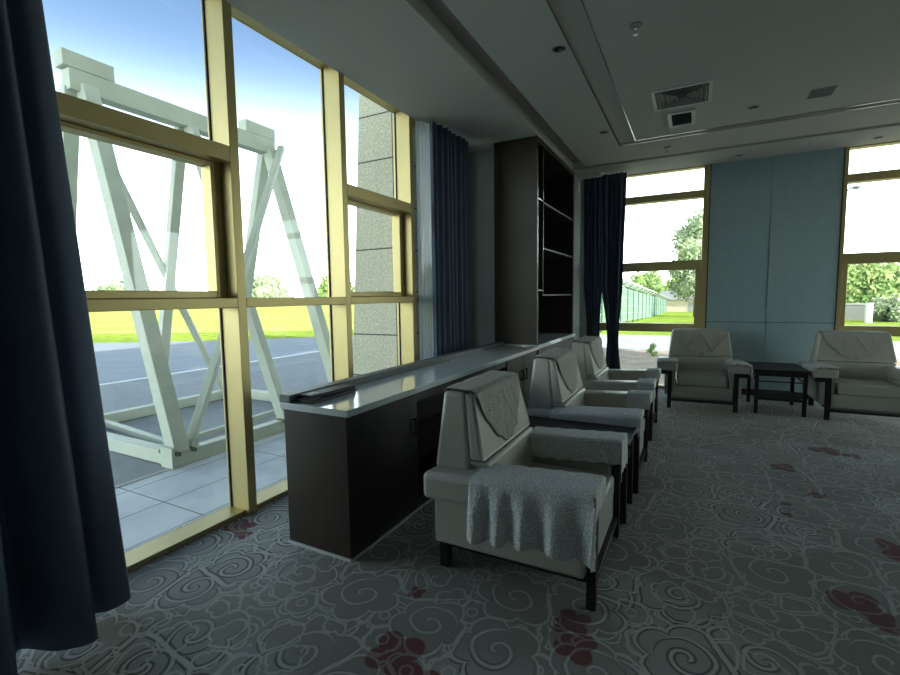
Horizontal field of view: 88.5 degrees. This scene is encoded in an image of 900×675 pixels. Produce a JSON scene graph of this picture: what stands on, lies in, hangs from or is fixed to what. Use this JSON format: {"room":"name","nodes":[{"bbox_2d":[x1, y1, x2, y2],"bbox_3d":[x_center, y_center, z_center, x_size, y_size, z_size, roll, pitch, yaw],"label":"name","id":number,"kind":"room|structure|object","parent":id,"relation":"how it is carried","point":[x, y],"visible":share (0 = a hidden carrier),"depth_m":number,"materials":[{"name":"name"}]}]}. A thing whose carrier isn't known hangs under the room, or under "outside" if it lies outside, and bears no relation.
{"room":"reception lounge","nodes":[
{"label":"reception lounge","id":0,"kind":"room"},
{"bbox_2d":[353,94,419,375],"bbox_3d":[-0.836,-3.415,5.438,0.765,9.120,0.530,2,6,28],"label":"wall pier","id":1,"kind":"object","parent":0,"point":[375,339],"depth_m":5.38,"materials":[{"name":"stone"}]},
{"bbox_2d":[16,388,899,674],"bbox_3d":[2.346,1.372,1.738,8.590,0.100,11.420,2,6,28],"label":"floor","id":2,"kind":"structure","parent":0,"point":[767,541],"depth_m":2.38,"materials":[{"name":"carpet"}]},
{"bbox_2d":[56,0,245,572],"bbox_3d":[-1.770,-0.472,2.635,0.210,3.530,1.090,2,6,28],"label":"window","id":3,"kind":"structure","parent":2,"relation":"on","point":[80,117],"depth_m":2.77,"materials":[{"name":"gold metal"}]},
{"bbox_2d":[201,0,345,515],"bbox_3d":[-1.262,-0.563,3.595,0.210,3.530,1.090,2,6,28],"label":"window","id":4,"kind":"structure","parent":2,"relation":"on","point":[219,14],"depth_m":3.14,"materials":[{"name":"gold metal"}]},
{"bbox_2d":[284,393,418,562],"bbox_3d":[-0.605,0.827,3.036,0.522,0.840,0.754,2,6,28],"label":"base cabinet","id":5,"kind":"object","parent":2,"relation":"on","point":[350,480],"visible":0.88,"depth_m":2.76,"materials":[{"name":"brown wood"}]},
{"bbox_2d":[320,67,412,381],"bbox_3d":[-0.753,-0.653,4.555,0.210,3.530,1.090,2,6,28],"label":"window","id":6,"kind":"structure","parent":2,"relation":"on","point":[340,194],"depth_m":4.09,"materials":[{"name":"gold metal"}]},
{"bbox_2d":[352,498,432,561],"bbox_3d":[0.265,1.129,4.199,0.010,0.012,3.544,2,6,28],"label":"baseboard","id":7,"kind":"structure","parent":2,"relation":"on","point":[430,499],"depth_m":2.96,"materials":[{"name":"white plastic"}]},
{"bbox_2d":[393,111,418,365],"bbox_3d":[-0.245,-0.744,5.515,0.210,3.530,1.090,2,6,28],"label":"window","id":8,"kind":"structure","parent":2,"relation":"on","point":[405,123],"depth_m":4.98,"materials":[{"name":"gold metal"}]},
{"bbox_2d":[417,361,505,503],"bbox_3d":[-0.029,0.716,4.149,0.467,0.828,1.758,2,6,28],"label":"base cabinet","id":9,"kind":"object","parent":2,"relation":"on","point":[430,401],"visible":0.13,"depth_m":4.02,"materials":[{"name":"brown wood"}]},
{"bbox_2d":[279,341,538,417],"bbox_3d":[0.030,0.246,4.234,0.525,0.088,3.555,2,6,28],"label":"countertop","id":10,"kind":"structure","parent":9,"relation":"on","point":[375,389],"depth_m":3.43,"materials":[{"name":"stone"}]},
{"bbox_2d":[296,388,355,403],"bbox_3d":[-0.774,0.364,2.919,0.134,0.021,0.400,2,6,27],"label":"leather folder","id":11,"kind":"object","parent":10,"relation":"on","point":[327,397],"visible":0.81,"depth_m":2.80,"materials":[{"name":"leather"}]},
{"bbox_2d":[299,384,354,398],"bbox_3d":[-0.774,0.341,2.939,0.104,0.021,0.380,2,6,31],"label":"leather folder","id":12,"kind":"object","parent":11,"relation":"on","point":[343,387],"visible":1,"depth_m":2.90,"materials":[{"name":"leather"}]},
{"bbox_2d":[417,411,441,455],"bbox_3d":[-0.025,0.760,4.151,0.435,0.025,1.718,2,6,28],"label":"shelf","id":13,"kind":"object","parent":9,"relation":"attached to","point":[429,425],"depth_m":3.82,"materials":[{"name":"grey wood"}]},
{"bbox_2d":[505,350,536,408],"bbox_3d":[0.640,0.600,5.372,0.507,0.828,1.036,2,6,28],"label":"base cabinet","id":14,"kind":"object","parent":2,"relation":"on","point":[522,365],"visible":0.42,"depth_m":5.29,"materials":[{"name":"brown wood"}]},
{"bbox_2d":[424,388,620,611],"bbox_3d":[0.483,0.766,2.706,0.880,0.989,1.060,2,6,28],"label":"armchair","id":15,"kind":"object","parent":2,"relation":"on","point":[468,442],"visible":0.5,"depth_m":2.48,"materials":[{"name":"white leather"}]},
{"bbox_2d":[445,370,519,439],"bbox_3d":[0.244,0.424,2.800,0.268,0.345,0.663,2,6,28],"label":"cover","id":16,"kind":"object","parent":15,"relation":"on","point":[498,392],"visible":0.98,"depth_m":2.73,"materials":[{"name":"grey fabric"}]},
{"bbox_2d":[466,392,528,460],"bbox_3d":[0.297,0.448,2.775,0.124,0.346,0.780,2,6,28],"label":"cushion","id":17,"kind":"object","parent":15,"relation":"on","point":[483,443],"depth_m":2.48,"materials":[{"name":"beige fabric"}]},
{"bbox_2d":[470,427,532,468],"bbox_3d":[0.281,0.730,2.810,0.282,0.210,0.768,2,6,28],"label":"lumbar cushion","id":18,"kind":"object","parent":15,"relation":"on","point":[516,450],"depth_m":2.74,"materials":[{"name":"white leather"}]},
{"bbox_2d":[467,463,605,572],"bbox_3d":[0.412,0.834,2.249,0.627,0.341,0.328,2,6,28],"label":"cover","id":19,"kind":"object","parent":15,"relation":"on","point":[554,513],"visible":1,"depth_m":2.15,"materials":[{"name":"grey fabric"}]},
{"bbox_2d":[527,462,613,527],"bbox_3d":[0.578,0.896,2.668,0.630,0.135,0.568,2,6,28],"label":"seat cushion","id":20,"kind":"object","parent":15,"relation":"on","point":[566,466],"depth_m":2.82,"materials":[{"name":"grey fabric"}]},
{"bbox_2d":[529,426,627,482],"bbox_3d":[0.817,0.719,2.990,0.598,0.249,0.275,2,6,28],"label":"cover","id":21,"kind":"object","parent":15,"relation":"on","point":[592,446],"visible":0.97,"depth_m":2.88,"materials":[{"name":"grey fabric"}]},
{"bbox_2d":[494,136,574,354],"bbox_3d":[1.288,-0.793,6.602,0.605,3.395,1.967,2,6,28],"label":"bookcase","id":22,"kind":"object","parent":2,"relation":"on","point":[534,189],"visible":0.72,"depth_m":5.80,"materials":[{"name":"brown wood"}]},
{"bbox_2d":[528,416,635,523],"bbox_3d":[0.893,0.925,3.344,0.800,0.550,0.400,2,6,28],"label":"table","id":23,"kind":"object","parent":2,"relation":"on","point":[626,487],"visible":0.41,"depth_m":3.31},
{"bbox_2d":[526,357,648,493],"bbox_3d":[1.211,0.644,3.995,0.880,0.989,1.060,2,6,28],"label":"armchair","id":24,"kind":"object","parent":2,"relation":"on","point":[549,390],"visible":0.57,"depth_m":3.80,"materials":[{"name":"white leather"}]},
{"bbox_2d":[534,348,576,392],"bbox_3d":[0.971,0.302,4.090,0.268,0.345,0.663,2,6,28],"label":"cover","id":25,"kind":"object","parent":24,"relation":"on","point":[566,358],"visible":0.98,"depth_m":4.02,"materials":[{"name":"white fabric"}]},
{"bbox_2d":[549,358,581,402],"bbox_3d":[1.025,0.326,4.064,0.124,0.346,0.780,2,6,28],"label":"cushion","id":26,"kind":"object","parent":24,"relation":"on","point":[559,392],"depth_m":3.76,"materials":[{"name":"white fabric"}]},
{"bbox_2d":[553,387,585,406],"bbox_3d":[1.008,0.607,4.099,0.282,0.210,0.768,2,6,28],"label":"lumbar cushion","id":27,"kind":"object","parent":24,"relation":"on","point":[578,398],"depth_m":4.02,"materials":[{"name":"beige fabric"}]},
{"bbox_2d":[549,405,643,427],"bbox_3d":[1.129,0.603,3.567,0.666,0.127,0.268,2,6,28],"label":"cover","id":28,"kind":"object","parent":24,"relation":"on","point":[627,417],"visible":0.94,"depth_m":3.48,"materials":[{"name":"grey fabric"}]},
{"bbox_2d":[626,390,652,409],"bbox_3d":[1.721,0.564,4.184,0.197,0.173,0.272,2,6,28],"label":"cover","id":29,"kind":"object","parent":24,"relation":"on","point":[643,399],"visible":1,"depth_m":4.08,"materials":[{"name":"white fabric"}]},
{"bbox_2d":[640,417,644,440],"bbox_3d":[1.306,0.773,3.958,0.630,0.135,0.568,2,6,28],"label":"seat cushion","id":30,"kind":"object","parent":24,"relation":"on","point":[642,428],"depth_m":3.86,"materials":[{"name":"white leather"}]},
{"bbox_2d":[572,341,658,440],"bbox_3d":[1.864,0.525,5.251,0.880,0.989,1.060,2,6,28],"label":"armchair","id":31,"kind":"object","parent":2,"relation":"on","point":[593,377],"visible":0.4,"depth_m":5.02,"materials":[{"name":"white leather"}]},
{"bbox_2d":[572,336,602,368],"bbox_3d":[1.625,0.183,5.345,0.268,0.345,0.663,2,6,28],"label":"cover","id":32,"kind":"object","parent":31,"relation":"on","point":[595,342],"visible":0.97,"depth_m":5.28,"materials":[{"name":"white fabric"}]},
{"bbox_2d":[584,342,605,375],"bbox_3d":[1.678,0.207,5.319,0.124,0.346,0.780,2,6,28],"label":"cushion","id":33,"kind":"object","parent":31,"relation":"on","point":[591,368],"depth_m":5.01,"materials":[{"name":"beige fabric"}]},
{"bbox_2d":[587,367,608,379],"bbox_3d":[1.661,0.488,5.355,0.282,0.210,0.768,2,6,28],"label":"lumbar cushion","id":34,"kind":"object","parent":31,"relation":"on","point":[603,373],"depth_m":5.17,"materials":[{"name":"white fabric"}]},
{"bbox_2d":[636,378,655,391],"bbox_3d":[2.003,0.487,4.704,0.166,0.118,0.271,2,6,28],"label":"cover","id":35,"kind":"object","parent":31,"relation":"on","point":[642,383],"visible":0.98,"depth_m":4.62,"materials":[{"name":"white fabric"}]},
{"bbox_2d":[646,368,660,380],"bbox_3d":[2.395,0.420,5.425,0.146,0.123,0.269,2,6,28],"label":"cover","id":36,"kind":"object","parent":31,"relation":"on","point":[655,373],"visible":0.98,"depth_m":5.32,"materials":[{"name":"white fabric"}]},
{"bbox_2d":[657,329,750,412],"bbox_3d":[3.421,0.411,6.312,1.060,0.989,0.880,2,6,25],"label":"armchair","id":37,"kind":"object","parent":2,"relation":"on","point":[706,378],"visible":0.9,"depth_m":6.07,"materials":[{"name":"white fabric"}]},
{"bbox_2d":[657,358,678,363],"bbox_3d":[2.954,0.330,6.273,0.261,0.105,0.465,2,6,25],"label":"cover","id":38,"kind":"object","parent":37,"relation":"on","point":[666,360],"visible":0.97,"depth_m":6.11,"materials":[{"name":"white fabric"}]},
{"bbox_2d":[669,330,730,356],"bbox_3d":[3.504,0.081,6.470,0.780,0.346,0.124,2,6,25],"label":"cushion","id":39,"kind":"object","parent":37,"relation":"on","point":[676,349],"depth_m":6.45,"materials":[{"name":"beige fabric"}]},
{"bbox_2d":[669,355,731,372],"bbox_3d":[3.518,0.361,6.516,0.768,0.210,0.282,2,6,25],"label":"lumbar cushion","id":40,"kind":"object","parent":37,"relation":"on","point":[706,363],"depth_m":6.39,"materials":[{"name":"white fabric"}]},
{"bbox_2d":[674,328,727,354],"bbox_3d":[3.528,0.054,6.522,0.663,0.345,0.270,2,6,25],"label":"cover","id":41,"kind":"object","parent":37,"relation":"on","point":[698,341],"visible":1,"depth_m":6.44,"materials":[{"name":"white fabric"}]},
{"bbox_2d":[676,370,727,387],"bbox_3d":[3.379,0.546,6.228,0.568,0.135,0.630,2,6,25],"label":"seat cushion","id":42,"kind":"object","parent":37,"relation":"on","point":[685,378],"depth_m":6.01,"materials":[{"name":"beige fabric"}]},
{"bbox_2d":[724,360,752,377],"bbox_3d":[3.701,0.392,5.929,0.270,0.191,0.467,2,6,25],"label":"cover","id":43,"kind":"object","parent":37,"relation":"on","point":[733,362],"visible":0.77,"depth_m":5.77,"materials":[{"name":"white fabric"}]},
{"bbox_2d":[746,361,809,416],"bbox_3d":[4.194,0.646,5.959,0.560,0.560,0.740,2,6,26],"label":"table","id":44,"kind":"object","parent":2,"relation":"on","point":[793,370],"visible":0.89,"depth_m":5.75,"materials":[{"name":"black wood"}]},
{"bbox_2d":[750,389,801,402],"bbox_3d":[4.196,0.746,5.968,0.460,0.020,0.640,2,6,26],"label":"shelf","id":45,"kind":"object","parent":44,"relation":"attached to","point":[774,395],"depth_m":5.90,"materials":[{"name":"black wood"}]},
{"bbox_2d":[797,331,899,419],"bbox_3d":[4.958,0.451,5.605,1.060,0.989,0.880,2,6,27],"label":"armchair","id":46,"kind":"object","parent":2,"relation":"on","point":[870,385],"visible":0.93,"depth_m":5.43,"materials":[{"name":"beige fabric"}]},
{"bbox_2d":[802,363,840,371],"bbox_3d":[4.513,0.363,5.624,0.259,0.099,0.565,2,6,27],"label":"cover","id":47,"kind":"object","parent":46,"relation":"on","point":[809,366],"visible":1,"depth_m":5.54,"materials":[{"name":"white fabric"}]},
{"bbox_2d":[818,330,889,359],"bbox_3d":[5.072,0.095,5.811,0.663,0.345,0.270,2,6,27],"label":"cover","id":48,"kind":"object","parent":46,"relation":"on","point":[859,345],"visible":0.98,"depth_m":5.73,"materials":[{"name":"white fabric"}]},
{"bbox_2d":[815,360,895,379],"bbox_3d":[5.060,0.402,5.806,0.768,0.210,0.282,2,6,27],"label":"lumbar cushion","id":49,"kind":"object","parent":46,"relation":"on","point":[853,369],"depth_m":5.67,"materials":[{"name":"beige fabric"}]},
{"bbox_2d":[815,333,895,362],"bbox_3d":[5.046,0.122,5.760,0.780,0.346,0.124,2,6,27],"label":"cushion","id":50,"kind":"object","parent":46,"relation":"on","point":[824,353],"depth_m":5.77,"materials":[{"name":"white fabric"}]},
{"bbox_2d":[835,377,899,398],"bbox_3d":[4.913,0.587,5.522,0.568,0.135,0.630,2,6,27],"label":"seat cushion","id":51,"kind":"object","parent":46,"relation":"on","point":[845,387],"depth_m":5.31,"materials":[{"name":"white leather"}]},
{"bbox_2d":[468,149,580,347],"bbox_3d":[1.154,-0.847,7.211,1.280,3.400,2.480,2,6,28],"label":"wall","id":52,"kind":"structure","parent":0,"point":[481,163],"depth_m":6.18,"materials":[{"name":"grey paint"}]},
{"bbox_2d":[422,0,579,162],"bbox_3d":[2.655,-2.119,0.716,7.290,0.216,10.490,2,6,28],"label":"trim","id":53,"kind":"structure","parent":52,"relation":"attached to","point":[438,7],"depth_m":4.05,"materials":[{"name":"paint"}]},
{"bbox_2d":[224,0,899,180],"bbox_3d":[2.288,-2.174,1.422,8.600,0.220,11.400,2,6,28],"label":"ceiling","id":54,"kind":"structure","parent":0,"point":[770,55],"depth_m":3.85,"materials":[{"name":"paint"}]},
{"bbox_2d":[0,0,130,674],"bbox_3d":[-1.937,-0.305,1.413,0.444,3.356,1.637,2,6,28],"label":"window curtain","id":55,"kind":"object","parent":54,"relation":"hanging from","point":[63,562],"visible":1,"depth_m":1.92,"materials":[{"name":"blue fabric"}]},
{"bbox_2d":[415,120,433,359],"bbox_3d":[-0.274,-0.651,5.116,0.196,3.355,0.025,-4,6,-36],"label":"sheer curtain","id":56,"kind":"object","parent":54,"relation":"hanging from","point":[422,129],"visible":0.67,"depth_m":5.08,"materials":[{"name":"white fabric"}]},
{"bbox_2d":[429,119,470,356],"bbox_3d":[0.019,-0.681,5.410,0.102,3.355,0.824,2,6,31],"label":"window curtain","id":57,"kind":"object","parent":54,"relation":"hanging from","point":[449,162],"visible":0.73,"depth_m":5.31,"materials":[{"name":"blue fabric"}]},
{"bbox_2d":[552,45,565,52],"bbox_3d":[0.841,-2.225,3.568,0.110,0.010,0.110,2,6,28],"label":"recessed light","id":58,"kind":"object","parent":54,"relation":"in","point":[559,48],"visible":1,"depth_m":3.56,"materials":[{"name":"grey metal"}]},
{"bbox_2d":[583,177,601,336],"bbox_3d":[2.346,-0.903,7.584,0.325,3.355,0.106,2,6,28],"label":"window curtain","id":59,"kind":"object","parent":54,"relation":"hanging from","point":[592,187],"visible":0.63,"depth_m":7.55,"materials":[{"name":"fabric"}]},
{"bbox_2d":[601,172,626,368],"bbox_3d":[2.581,-0.885,7.343,0.384,3.355,0.105,2,6,28],"label":"window curtain","id":60,"kind":"object","parent":54,"relation":"hanging from","point":[613,186],"visible":0.91,"depth_m":7.31,"materials":[{"name":"blue fabric"}]},
{"bbox_2d":[629,21,642,35],"bbox_3d":[1.313,-2.176,3.266,0.090,0.068,0.090,2,6,28],"label":"sprinkler head","id":61,"kind":"object","parent":54,"relation":"attached to","point":[636,25],"visible":1,"depth_m":3.25},
{"bbox_2d":[667,108,695,127],"bbox_3d":[2.509,-2.368,4.999,0.270,0.019,0.440,2,6,28],"label":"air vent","id":62,"kind":"object","parent":54,"relation":"attached to","point":[685,117],"visible":1,"depth_m":4.99,"materials":[{"name":"white plastic"}]},
{"bbox_2d":[651,79,712,111],"bbox_3d":[2.233,-2.315,4.446,0.510,0.021,0.510,2,6,28],"label":"ceiling vent","id":63,"kind":"object","parent":54,"relation":"in","point":[698,92],"visible":1,"depth_m":4.42,"materials":[{"name":"white plastic"}]},
{"bbox_2d":[546,0,899,145],"bbox_3d":[2.806,-1.972,0.162,6.499,0.036,9.630,2,6,28],"label":"trim","id":64,"kind":"structure","parent":54,"relation":"attached to","point":[549,2],"depth_m":4.93,"materials":[{"name":"metal"}]},
{"bbox_2d":[580,0,899,140],"bbox_3d":[2.863,-1.964,0.061,6.304,0.036,9.504,2,6,28],"label":"trim","id":65,"kind":"structure","parent":54,"relation":"attached to","point":[582,2],"depth_m":4.72,"materials":[{"name":"metal"}]},
{"bbox_2d":[747,105,758,108],"bbox_3d":[3.111,-2.359,4.738,0.110,0.010,0.110,-1,5,-7],"label":"recessed light","id":66,"kind":"object","parent":54,"relation":"in","point":[753,106],"visible":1,"depth_m":4.73,"materials":[{"name":"grey metal"}]},
{"bbox_2d":[806,85,837,99],"bbox_3d":[3.547,-2.338,4.407,0.200,0.005,0.240,2,6,28],"label":"ceiling vent","id":67,"kind":"object","parent":54,"relation":"in","point":[826,91],"visible":1,"depth_m":4.40,"materials":[{"name":"metal"}]},
{"bbox_2d":[579,147,844,391],"bbox_3d":[5.489,-0.820,6.214,7.320,3.400,0.200,2,6,28],"label":"wall","id":68,"kind":"structure","parent":0,"point":[801,193],"depth_m":6.55,"materials":[{"name":"paint"}]},
{"bbox_2d":[585,164,710,388],"bbox_3d":[3.116,-0.893,7.437,1.780,3.400,0.165,2,6,28],"label":"window","id":69,"kind":"structure","parent":68,"relation":"in","point":[700,266],"depth_m":7.08,"materials":[{"name":"gold metal"}]},
{"bbox_2d":[766,215,770,306],"bbox_3d":[4.538,-1.089,6.575,0.004,1.300,0.006,2,6,28],"label":"trim","id":70,"kind":"structure","parent":68,"relation":"attached to","point":[770,215],"depth_m":6.57,"materials":[{"name":"metal"}]},
{"bbox_2d":[741,388,807,398],"bbox_3d":[4.572,0.809,6.731,1.530,0.090,0.015,2,6,28],"label":"baseboard","id":71,"kind":"structure","parent":68,"relation":"attached to","point":[743,391],"depth_m":6.55,"materials":[{"name":"grey wood"}]},
{"bbox_2d":[705,147,845,329],"bbox_3d":[4.552,-0.839,6.590,1.552,3.400,0.008,2,6,28],"label":"trim","id":72,"kind":"structure","parent":68,"relation":"attached to","point":[845,147],"depth_m":6.27,"materials":[{"name":"metal"}]},
{"bbox_2d":[835,141,899,336],"bbox_3d":[6.121,-0.797,5.856,1.908,3.400,0.165,2,6,28],"label":"window","id":73,"kind":"structure","parent":68,"relation":"in","point":[845,259],"depth_m":6.10,"materials":[{"name":"gold metal"}]},
{"label":"outside","id":74,"kind":"structure","parent":0,"visible":0},
{"bbox_2d":[603,350,899,383],"bbox_3d":[16.560,1.192,4.099,34.450,0.300,5.940,2,6,28],"label":"gravel bed","id":75,"kind":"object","parent":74,"point":[628,359],"depth_m":11.43,"materials":[{"name":"grey gravel"}]},
{"bbox_2d":[646,343,657,355],"bbox_3d":[5.319,0.461,12.212,0.272,0.650,0.293,-5,7,-40],"label":"weed","id":76,"kind":"object","parent":75,"relation":"on","point":[652,346],"visible":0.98,"depth_m":12.17,"materials":[{"name":"green plant"}]},
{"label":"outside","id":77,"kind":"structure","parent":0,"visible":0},
{"bbox_2d":[89,305,353,333],"bbox_3d":[-98.527,-6.312,108.309,244.500,0.300,220.000,2,6,28],"label":"field","id":78,"kind":"structure","parent":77,"point":[285,318],"depth_m":38.20,"materials":[{"name":"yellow plant"}]},
{"bbox_2d":[92,277,158,290],"bbox_3d":[-72.859,-8.434,103.105,14.010,10.367,14.417,2,6,28],"label":"broadleaf tree","id":79,"kind":"object","parent":78,"relation":"on","point":[112,286],"visible":0.04,"depth_m":99.83,"materials":[{"name":"green plant"}]},
{"bbox_2d":[252,270,295,306],"bbox_3d":[-44.673,-10.072,108.965,15.337,11.680,13.831,2,6,28],"label":"broadleaf tree","id":80,"kind":"object","parent":78,"relation":"on","point":[268,286],"visible":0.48,"depth_m":105.78,"materials":[{"name":"green plant"}]},
{"bbox_2d":[317,276,354,304],"bbox_3d":[-31.086,-11.990,125.219,11.240,11.854,12.808,2,6,28],"label":"broadleaf tree","id":81,"kind":"object","parent":78,"relation":"on","point":[322,290],"visible":0.13,"depth_m":122.31,"materials":[{"name":"green plant"}]},
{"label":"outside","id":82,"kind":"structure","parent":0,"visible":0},
{"bbox_2d":[93,336,353,385],"bbox_3d":[-40.926,1.609,8.470,59.800,0.300,56.500,2,6,28],"label":"road","id":83,"kind":"structure","parent":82,"point":[117,361],"depth_m":14.00,"materials":[{"name":"grey asphalt"}]},
{"bbox_2d":[99,351,319,384],"bbox_3d":[-12.343,1.914,-1.234,0.140,0.022,46.000,2,6,28],"label":"road marking","id":84,"kind":"object","parent":83,"relation":"on","point":[314,351],"depth_m":10.61,"materials":[{"name":"paint"}]},
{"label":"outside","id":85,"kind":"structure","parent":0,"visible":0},
{"bbox_2d":[100,352,327,485],"bbox_3d":[-6.828,1.626,2.859,5.750,0.300,30.400,2,6,28],"label":"apron","id":86,"kind":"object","parent":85,"point":[297,372],"depth_m":7.87,"materials":[{"name":"concrete"}]},
{"bbox_2d":[53,47,330,469],"bbox_3d":[-3.217,-0.922,5.947,2.560,4.120,2.730,2,6,28],"label":"gantry","id":87,"kind":"object","parent":86,"relation":"on","point":[83,77],"visible":0.62,"depth_m":5.28,"materials":[{"name":"white metal"}]},
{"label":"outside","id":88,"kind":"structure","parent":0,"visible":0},
{"bbox_2d":[600,305,899,340],"bbox_3d":[95.280,-5.294,73.341,220.000,1.560,181.100,2,6,28],"label":"grass slope","id":89,"kind":"structure","parent":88,"point":[667,317],"depth_m":31.37,"materials":[{"name":"green plant"}]},
{"bbox_2d":[600,278,668,331],"bbox_3d":[17.688,-2.696,40.907,0.459,4.564,57.101,2,6,28],"label":"mesh fence","id":90,"kind":"object","parent":89,"relation":"on","point":[646,305],"visible":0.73,"depth_m":34.23,"materials":[{"name":"green metal"}]},
{"bbox_2d":[622,271,667,305],"bbox_3d":[37.280,-8.553,88.450,9.093,8.798,9.165,2,6,28],"label":"broadleaf tree","id":91,"kind":"object","parent":89,"relation":"on","point":[651,280],"visible":0.36,"depth_m":86.21,"materials":[{"name":"green plant"}]},
{"bbox_2d":[662,273,687,290],"bbox_3d":[47.544,-9.435,96.331,8.700,8.389,9.184,2,6,28],"label":"broadleaf tree","id":92,"kind":"object","parent":89,"relation":"on","point":[670,281],"visible":0.08,"depth_m":95.48,"materials":[{"name":"green plant"}]},
{"bbox_2d":[657,291,693,311],"bbox_3d":[37.457,-5.119,68.193,12.700,3.700,9.100,2,6,28],"label":"storage shed","id":93,"kind":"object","parent":89,"relation":"on","point":[673,305],"visible":0.12,"depth_m":66.32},
{"bbox_2d":[667,206,702,316],"bbox_3d":[23.473,-6.944,43.877,5.216,10.952,5.394,0,5,10],"label":"poplar tree","id":94,"kind":"object","parent":89,"relation":"on","point":[688,246],"visible":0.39,"depth_m":43.22,"materials":[{"name":"green plant"}]},
{"bbox_2d":[845,303,864,319],"bbox_3d":[36.932,-1.387,29.286,22.100,1.650,0.350,2,6,28],"label":"wall","id":95,"kind":"structure","parent":89,"relation":"on","point":[853,311],"depth_m":33.21,"materials":[{"name":"concrete"}]},
{"bbox_2d":[864,303,874,322],"bbox_3d":[26.009,-1.399,28.679,0.400,1.520,0.360,2,6,28],"label":"marker post","id":96,"kind":"object","parent":89,"relation":"on","point":[868,317],"visible":0.8,"depth_m":28.55,"materials":[{"name":"white concrete"}]},
{"bbox_2d":[846,263,899,302],"bbox_3d":[33.308,-3.273,38.941,7.201,6.954,7.166,2,6,28],"label":"broadleaf tree","id":97,"kind":"object","parent":89,"relation":"on","point":[863,284],"visible":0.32,"depth_m":36.66,"materials":[{"name":"green plant"}]},
{"bbox_2d":[849,263,899,291],"bbox_3d":[44.551,-4.603,48.633,8.236,8.171,8.468,2,6,28],"label":"broadleaf tree","id":98,"kind":"object","parent":89,"relation":"on","point":[893,267],"visible":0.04,"depth_m":47.16,"materials":[{"name":"green plant"}]},
{"bbox_2d":[869,293,899,321],"bbox_3d":[28.891,-1.703,30.272,2.594,2.551,2.580,2,6,28],"label":"bush","id":99,"kind":"object","parent":89,"relation":"on","point":[884,309],"visible":0.89,"depth_m":30.04,"materials":[{"name":"green plant"}]},
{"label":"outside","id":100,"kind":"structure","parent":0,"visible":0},
{"bbox_2d":[92,330,353,342],"bbox_3d":[-37.375,0.466,20.978,64.979,0.300,5.712,-1,5,-1],"label":"green field edge","id":101,"kind":"structure","parent":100,"point":[205,336],"depth_m":21.05,"materials":[{"name":"plant"}]},
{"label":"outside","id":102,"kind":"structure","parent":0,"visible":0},
{"bbox_2d":[115,432,286,551],"bbox_3d":[-4.605,1.900,-0.676,1.410,0.300,22.200,2,6,28],"label":"paving","id":103,"kind":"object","parent":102,"point":[149,508],"depth_m":3.93,"materials":[{"name":"tile"}]},
{"bbox_2d":[115,431,284,488],"bbox_3d":[-5.061,1.791,0.009,0.040,0.210,23.000,2,6,28],"label":"kerb","id":104,"kind":"object","parent":103,"relation":"on","point":[168,469],"depth_m":4.27,"materials":[{"name":"concrete"}]},
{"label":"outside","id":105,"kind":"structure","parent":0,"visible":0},
{"bbox_2d":[600,336,899,357],"bbox_3d":[20.978,0.799,7.906,50.200,0.300,4.450,2,6,28],"label":"road","id":106,"kind":"structure","parent":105,"point":[623,342],"depth_m":15.45,"materials":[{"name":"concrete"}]},
{"bbox_2d":[600,334,899,343],"bbox_3d":[23.543,0.566,9.223,46.900,0.260,0.300,2,6,28],"label":"kerb","id":107,"kind":"object","parent":106,"relation":"on","point":[620,335],"depth_m":17.56,"materials":[{"name":"concrete"}]},
{"bbox_2d":[603,347,899,360],"bbox_3d":[18.001,0.857,6.819,34.450,0.250,0.250,2,6,28],"label":"kerb","id":108,"kind":"object","parent":106,"relation":"on","point":[604,348],"depth_m":13.28,"materials":[{"name":"concrete"}]},
{"bbox_2d":[848,185,860,190],"bbox_3d":[9.853,-1.632,11.548,0.470,4.210,0.180,2,6,28],"label":"street lamp","id":109,"kind":"object","parent":106,"relation":"on","point":[855,187],"visible":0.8,"depth_m":11.27,"materials":[{"name":"grey metal"}]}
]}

